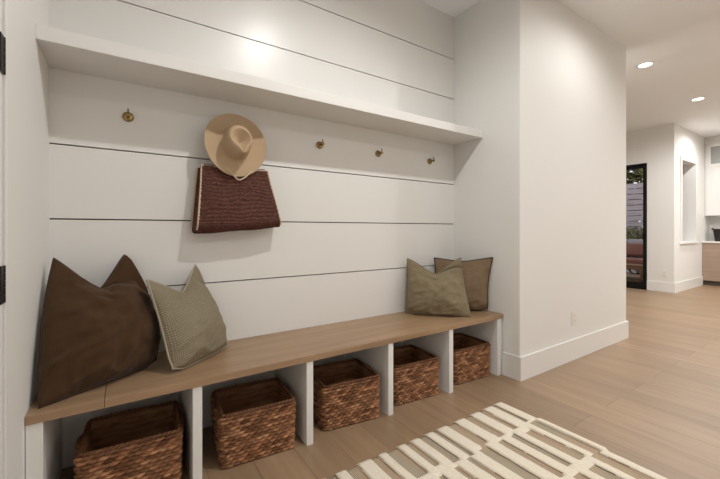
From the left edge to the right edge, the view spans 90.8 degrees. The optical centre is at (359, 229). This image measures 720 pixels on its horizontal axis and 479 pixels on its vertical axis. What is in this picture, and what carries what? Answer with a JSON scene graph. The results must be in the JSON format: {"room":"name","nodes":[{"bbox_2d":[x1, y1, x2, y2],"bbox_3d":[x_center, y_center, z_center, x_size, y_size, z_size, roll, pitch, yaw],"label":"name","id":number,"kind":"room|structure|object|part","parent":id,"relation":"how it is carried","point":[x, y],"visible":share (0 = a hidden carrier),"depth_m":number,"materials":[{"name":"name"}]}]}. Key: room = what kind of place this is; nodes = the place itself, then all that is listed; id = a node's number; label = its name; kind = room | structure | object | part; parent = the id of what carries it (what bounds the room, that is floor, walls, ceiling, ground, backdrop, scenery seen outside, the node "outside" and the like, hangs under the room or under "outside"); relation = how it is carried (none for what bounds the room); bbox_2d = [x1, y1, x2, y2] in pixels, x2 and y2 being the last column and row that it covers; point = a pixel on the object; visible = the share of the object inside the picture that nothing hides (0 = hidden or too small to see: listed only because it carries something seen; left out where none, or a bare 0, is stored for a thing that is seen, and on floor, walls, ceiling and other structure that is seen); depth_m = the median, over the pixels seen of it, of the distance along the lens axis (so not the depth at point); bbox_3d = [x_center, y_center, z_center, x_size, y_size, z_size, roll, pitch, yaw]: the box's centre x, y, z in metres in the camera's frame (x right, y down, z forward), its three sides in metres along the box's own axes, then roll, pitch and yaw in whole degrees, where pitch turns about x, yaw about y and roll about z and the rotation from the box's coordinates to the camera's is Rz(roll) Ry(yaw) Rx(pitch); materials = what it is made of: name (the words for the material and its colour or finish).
{"room":"mudroom","nodes":[
{"label":"mudroom","id":0,"kind":"room"},
{"bbox_2d":[8,0,49,478],"bbox_3d":[-0.325,-0.398,-0.190,0.150,3.116,4.750,0,0,-34],"label":"wall","id":1,"kind":"structure","parent":0,"point":[28,68],"depth_m":1.27,"materials":[{"name":"white paint"}]},
{"bbox_2d":[0,0,7,478],"bbox_3d":[-0.879,-0.070,0.692,0.202,2.460,0.870,0,0,-34],"label":"door","id":2,"kind":"structure","parent":1,"relation":"in","point":[3,3],"depth_m":1.06,"materials":[{"name":"white paint"}]},
{"bbox_2d":[49,0,453,351],"bbox_3d":[-0.374,-0.398,2.539,3.086,3.116,0.150,0,0,-34],"label":"wall","id":3,"kind":"structure","parent":0,"point":[352,218],"depth_m":2.33,"materials":[{"name":"white paint"}]},
{"bbox_2d":[122,108,133,121],"bbox_3d":[-1.213,-0.599,1.856,0.052,0.057,0.059,0,0,-34],"label":"peg","id":4,"kind":"object","parent":3,"relation":"attached to","point":[127,116],"visible":1,"depth_m":1.86,"materials":[{"name":"gold metal"}]},
{"bbox_2d":[36,23,482,144],"bbox_3d":[-0.225,-0.810,2.360,2.836,0.062,0.313,0,0,-34],"label":"shelf","id":5,"kind":"object","parent":3,"relation":"attached to","point":[65,50],"depth_m":1.94,"materials":[{"name":"white paint"}]},
{"bbox_2d":[316,139,323,148],"bbox_3d":[-0.271,-0.599,2.482,0.052,0.057,0.059,0,0,-34],"label":"peg","id":6,"kind":"object","parent":3,"relation":"attached to","point":[319,144],"visible":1,"depth_m":2.49,"materials":[{"name":"gold metal"}]},
{"bbox_2d":[375,149,382,156],"bbox_3d":[0.158,-0.599,2.766,0.052,0.057,0.059,0,0,-34],"label":"peg","id":7,"kind":"object","parent":3,"relation":"attached to","point":[378,153],"visible":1,"depth_m":2.77,"materials":[{"name":"gold metal"}]},
{"bbox_2d":[427,157,434,163],"bbox_3d":[0.624,-0.599,3.076,0.052,0.057,0.059,0,0,-34],"label":"peg","id":8,"kind":"object","parent":3,"relation":"attached to","point":[430,160],"visible":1,"depth_m":3.08,"materials":[{"name":"gold metal"}]},
{"bbox_3d":[-0.754,-0.599,2.161,0.052,0.057,0.059,0,0,-34],"label":"peg","id":9,"kind":"object","parent":3,"relation":"attached to","visible":0},
{"bbox_2d":[204,114,265,176],"bbox_3d":[-0.701,-0.499,2.045,0.354,0.377,0.167,0,0,-34],"label":"hat","id":10,"kind":"object","parent":9,"relation":"hanging from","point":[233,142],"visible":1,"depth_m":2.04,"materials":[{"name":"beige fabric"}]},
{"bbox_2d":[191,164,280,233],"bbox_3d":[-0.727,-0.298,2.123,0.509,0.642,0.131,0,0,-34],"label":"tote bag","id":11,"kind":"object","parent":9,"relation":"hanging from","point":[222,202],"visible":0.97,"depth_m":2.05,"materials":[{"name":"red wicker"}]},
{"bbox_2d":[60,285,719,478],"bbox_3d":[3.448,1.220,4.207,11.600,0.120,8.100,0,0,-34],"label":"floor","id":12,"kind":"structure","parent":0,"point":[650,397],"depth_m":2.34,"materials":[{"name":"brown wood"}]},
{"bbox_2d":[73,400,183,478],"bbox_3d":[-1.047,1.026,1.642,0.421,0.268,0.360,0,0,-31],"label":"woven basket","id":13,"kind":"object","parent":12,"relation":"on","point":[146,442],"visible":1,"depth_m":1.57,"materials":[{"name":"brown wicker"}]},
{"bbox_3d":[-1.215,0.931,1.542,0.027,0.052,0.179,0,0,-31],"label":"handle","id":14,"kind":"part","parent":13,"relation":"part of","materials":[{"name":"brown wicker"}]},
{"bbox_3d":[-0.879,0.931,1.741,0.027,0.051,0.180,0,0,-31],"label":"handle","id":15,"kind":"part","parent":13,"relation":"part of","materials":[{"name":"brown wicker"}]},
{"bbox_2d":[210,377,295,468],"bbox_3d":[-0.586,1.026,1.939,0.421,0.268,0.360,0,0,-30],"label":"woven basket","id":16,"kind":"object","parent":12,"relation":"on","point":[253,420],"visible":1,"depth_m":1.83,"materials":[{"name":"brown wicker"}]},
{"bbox_3d":[-0.755,0.931,1.842,0.027,0.052,0.179,0,0,-30],"label":"handle","id":17,"kind":"part","parent":16,"relation":"part of","materials":[{"name":"brown wicker"}]},
{"bbox_2d":[25,310,502,478],"bbox_3d":[-0.170,0.918,2.276,2.834,0.484,0.510,0,0,-34],"label":"bench","id":18,"kind":"object","parent":12,"relation":"on","point":[52,431],"visible":0.68,"depth_m":1.93,"materials":[{"name":"brown wood"}]},
{"bbox_2d":[38,254,160,408],"bbox_3d":[-1.172,0.401,1.619,0.335,0.552,0.514,0,0,33],"label":"throw pillow","id":19,"kind":"object","parent":18,"relation":"on","point":[91,336],"visible":0.99,"depth_m":1.52,"materials":[{"name":"brown fabric"}]},
{"bbox_2d":[146,264,228,369],"bbox_3d":[-0.870,0.435,1.869,0.232,0.476,0.420,0,0,19],"label":"throw pillow","id":20,"kind":"object","parent":18,"relation":"on","point":[192,326],"visible":1,"depth_m":1.76,"materials":[{"name":"beige fabric"}]},
{"bbox_3d":[-0.308,0.935,2.485,2.832,0.450,0.011,0,0,-34],"label":"panel","id":21,"kind":"part","parent":18,"relation":"part of","materials":[{"name":"white paint"}]},
{"bbox_2d":[406,257,470,316],"bbox_3d":[0.615,0.451,2.805,0.489,0.451,0.203,0,0,0],"label":"throw pillow","id":22,"kind":"object","parent":18,"relation":"on","point":[442,293],"visible":1,"depth_m":2.77,"materials":[{"name":"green fabric"}]},
{"bbox_2d":[434,257,492,310],"bbox_3d":[0.845,0.450,2.938,0.483,0.448,0.132,0,0,20],"label":"throw pillow","id":23,"kind":"object","parent":18,"relation":"on","point":[476,273],"visible":0.44,"depth_m":2.91,"materials":[{"name":"beige fabric"}]},
{"bbox_2d":[313,358,379,430],"bbox_3d":[-0.116,1.026,2.258,0.420,0.268,0.360,0,0,-27],"label":"woven basket","id":24,"kind":"object","parent":12,"relation":"on","point":[346,392],"visible":0.89,"depth_m":2.13,"materials":[{"name":"brown wicker"}]},
{"bbox_2d":[393,344,439,404],"bbox_3d":[0.318,1.026,2.558,0.420,0.268,0.360,0,0,-29],"label":"woven basket","id":25,"kind":"object","parent":12,"relation":"on","point":[415,369],"visible":0.59,"depth_m":2.43,"materials":[{"name":"brown wicker"}]},
{"bbox_2d":[453,333,490,383],"bbox_3d":[0.795,1.026,2.875,0.421,0.268,0.360,0,0,-30],"label":"woven basket","id":26,"kind":"object","parent":12,"relation":"on","point":[471,354],"visible":0.49,"depth_m":2.74,"materials":[{"name":"brown wicker"}]},
{"bbox_2d":[329,402,668,478],"bbox_3d":[0.531,1.150,1.334,1.862,0.019,1.302,0,0,-34],"label":"area rug","id":27,"kind":"object","parent":12,"relation":"on","point":[499,441],"visible":1,"depth_m":1.79,"materials":[{"name":"white fabric"}]},
{"bbox_2d":[702,243,719,285],"bbox_3d":[7.579,0.718,7.339,0.549,0.885,0.626,0,0,-34],"label":"base cabinet","id":28,"kind":"object","parent":12,"relation":"on","point":[710,252],"visible":0.98,"depth_m":7.34,"materials":[{"name":"brown wood"}]},
{"bbox_3d":[7.928,0.718,6.815,0.549,0.885,0.626,0,0,-34],"label":"base cabinet","id":29,"kind":"object","parent":12,"relation":"on","visible":0},
{"bbox_2d":[702,241,719,242],"bbox_3d":[7.746,0.258,7.066,0.574,0.032,1.267,0,0,-34],"label":"countertop","id":30,"kind":"structure","parent":29,"relation":"on","point":[702,241],"depth_m":7.32,"materials":[{"name":"white stone"}]},
{"bbox_2d":[711,228,719,240],"bbox_3d":[7.553,0.102,7.353,0.263,0.279,0.394,0,0,-34],"label":"basket","id":31,"kind":"object","parent":30,"relation":"on","point":[716,232],"visible":0.96,"depth_m":7.38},
{"bbox_2d":[453,0,625,356],"bbox_3d":[0.953,-0.398,4.919,1.959,3.116,3.953,0,0,-34],"label":"wall","id":32,"kind":"structure","parent":0,"point":[542,193],"depth_m":3.04,"materials":[{"name":"white paint"}]},
{"bbox_2d":[502,320,628,381],"bbox_3d":[1.002,1.069,4.846,1.989,0.183,3.808,0,0,-34],"label":"baseboard","id":33,"kind":"structure","parent":32,"relation":"attached to","point":[522,368],"depth_m":3.03,"materials":[{"name":"white paint"}]},
{"bbox_2d":[572,311,575,324],"bbox_3d":[1.919,0.792,3.182,0.072,0.118,0.009,0,0,-34],"label":"wall outlet","id":34,"kind":"object","parent":32,"relation":"attached to","point":[574,312],"visible":1,"depth_m":3.18,"materials":[{"name":"white plastic"}]},
{"bbox_2d":[419,0,719,137],"bbox_3d":[3.448,-2.016,4.207,11.600,0.120,8.100,0,0,-34],"label":"ceiling","id":35,"kind":"structure","parent":0,"point":[681,38],"depth_m":3.92,"materials":[{"name":"white paint"}]},
{"bbox_2d":[636,61,653,67],"bbox_3d":[3.382,-1.952,4.211,0.172,0.007,0.172,0,0,-34],"label":"recessed light","id":36,"kind":"object","parent":35,"relation":"in","point":[645,64],"visible":1,"depth_m":4.19,"materials":[{"name":"white"}]},
{"bbox_2d":[690,97,705,100],"bbox_3d":[5.058,-1.952,5.312,0.172,0.007,0.172,0,0,-34],"label":"recessed light","id":37,"kind":"object","parent":35,"relation":"in","point":[698,98],"visible":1,"depth_m":5.32,"materials":[{"name":"white"}]},
{"bbox_2d":[626,123,678,282],"bbox_3d":[4.949,-0.398,7.958,0.250,3.116,3.311,0,0,-34],"label":"wall","id":38,"kind":"structure","parent":0,"point":[658,146],"depth_m":6.67,"materials":[{"name":"white paint"}]},
{"bbox_2d":[626,163,646,289],"bbox_3d":[5.291,-0.065,7.258,0.153,2.450,0.955,0,0,-34],"label":"door","id":39,"kind":"structure","parent":38,"relation":"in","point":[636,174],"depth_m":7.02,"materials":[{"name":"glass"}]},
{"bbox_2d":[647,280,674,292],"bbox_3d":[4.887,1.069,7.811,0.015,0.183,3.166,0,0,-34],"label":"baseboard","id":40,"kind":"structure","parent":38,"relation":"attached to","point":[651,285],"depth_m":6.65,"materials":[{"name":"white paint"}]},
{"bbox_2d":[662,270,666,276],"bbox_3d":[5.681,0.817,6.620,0.009,0.118,0.072,0,0,-34],"label":"wall outlet","id":41,"kind":"object","parent":38,"relation":"attached to","point":[664,272],"visible":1,"depth_m":6.62,"materials":[{"name":"white plastic"}]},
{"bbox_2d":[679,126,709,281],"bbox_3d":[6.778,-0.398,7.372,2.150,3.116,0.311,0,0,-34],"label":"wall","id":42,"kind":"structure","parent":0,"point":[691,144],"depth_m":7.27,"materials":[{"name":"white paint"}]},
{"bbox_2d":[675,276,702,292],"bbox_3d":[6.473,1.069,6.973,1.700,0.183,0.015,0,0,-34],"label":"baseboard","id":43,"kind":"structure","parent":42,"relation":"attached to","point":[695,282],"depth_m":6.92,"materials":[{"name":"white paint"}]},
{"bbox_2d":[680,155,698,243],"bbox_3d":[6.375,-0.565,7.066,1.020,1.670,0.335,0,0,-34],"label":"window","id":44,"kind":"structure","parent":42,"relation":"in","point":[682,158],"depth_m":6.71,"materials":[{"name":"white paint"}]},
{"bbox_3d":[6.456,0.255,6.945,1.020,0.030,0.044,0,0,-34],"label":"sill","id":45,"kind":"part","parent":44,"relation":"part of","materials":[{"name":"white paint"}]},
{"bbox_2d":[710,216,719,240],"bbox_3d":[8.966,-0.398,5.884,0.150,3.116,4.589,0,0,-34],"label":"wall","id":46,"kind":"structure","parent":0,"point":[714,220],"depth_m":7.70,"materials":[{"name":"white paint"}]},
{"bbox_2d":[704,140,719,215],"bbox_3d":[7.649,-1.077,7.386,0.381,1.565,0.626,0,0,-34],"label":"upper cabinet","id":47,"kind":"object","parent":46,"relation":"attached to","point":[712,148],"visible":1,"depth_m":7.45,"materials":[{"name":"white paint"}]},
{"bbox_3d":[7.649,-1.835,7.386,0.381,0.049,0.626,0,0,-34],"label":"crown","id":48,"kind":"part","parent":47,"relation":"part of","materials":[{"name":"white paint"}]},
{"bbox_3d":[7.516,-1.560,7.282,0.019,0.489,0.594,0,0,-34],"label":"glass door","id":49,"kind":"part","parent":47,"relation":"part of","materials":[{"name":"white paint"}]},
{"bbox_3d":[7.516,-0.804,7.282,0.019,1.012,0.594,0,0,-34],"label":"door","id":50,"kind":"part","parent":47,"relation":"part of","materials":[{"name":"white paint"}]},
{"bbox_3d":[7.517,-1.560,7.283,0.007,0.359,0.464,0,0,-34],"label":"pane","id":51,"kind":"part","parent":47,"relation":"part of","materials":[{"name":"clear glass"}]},
{"bbox_3d":[7.517,-0.804,7.283,0.007,0.882,0.464,0,0,-34],"label":"panel","id":52,"kind":"part","parent":47,"relation":"part of","materials":[{"name":"white paint"}]},
{"bbox_3d":[7.998,-1.078,6.861,0.381,1.565,0.626,0,0,-34],"label":"upper cabinet","id":53,"kind":"object","parent":46,"relation":"attached to","visible":0},
{"bbox_2d":[705,136,719,141],"bbox_3d":[7.841,-1.908,7.135,0.339,0.094,1.258,0,0,-34],"label":"trim","id":54,"kind":"structure","parent":53,"relation":"on","point":[714,138],"depth_m":7.47,"materials":[{"name":"white paint"}]}
]}

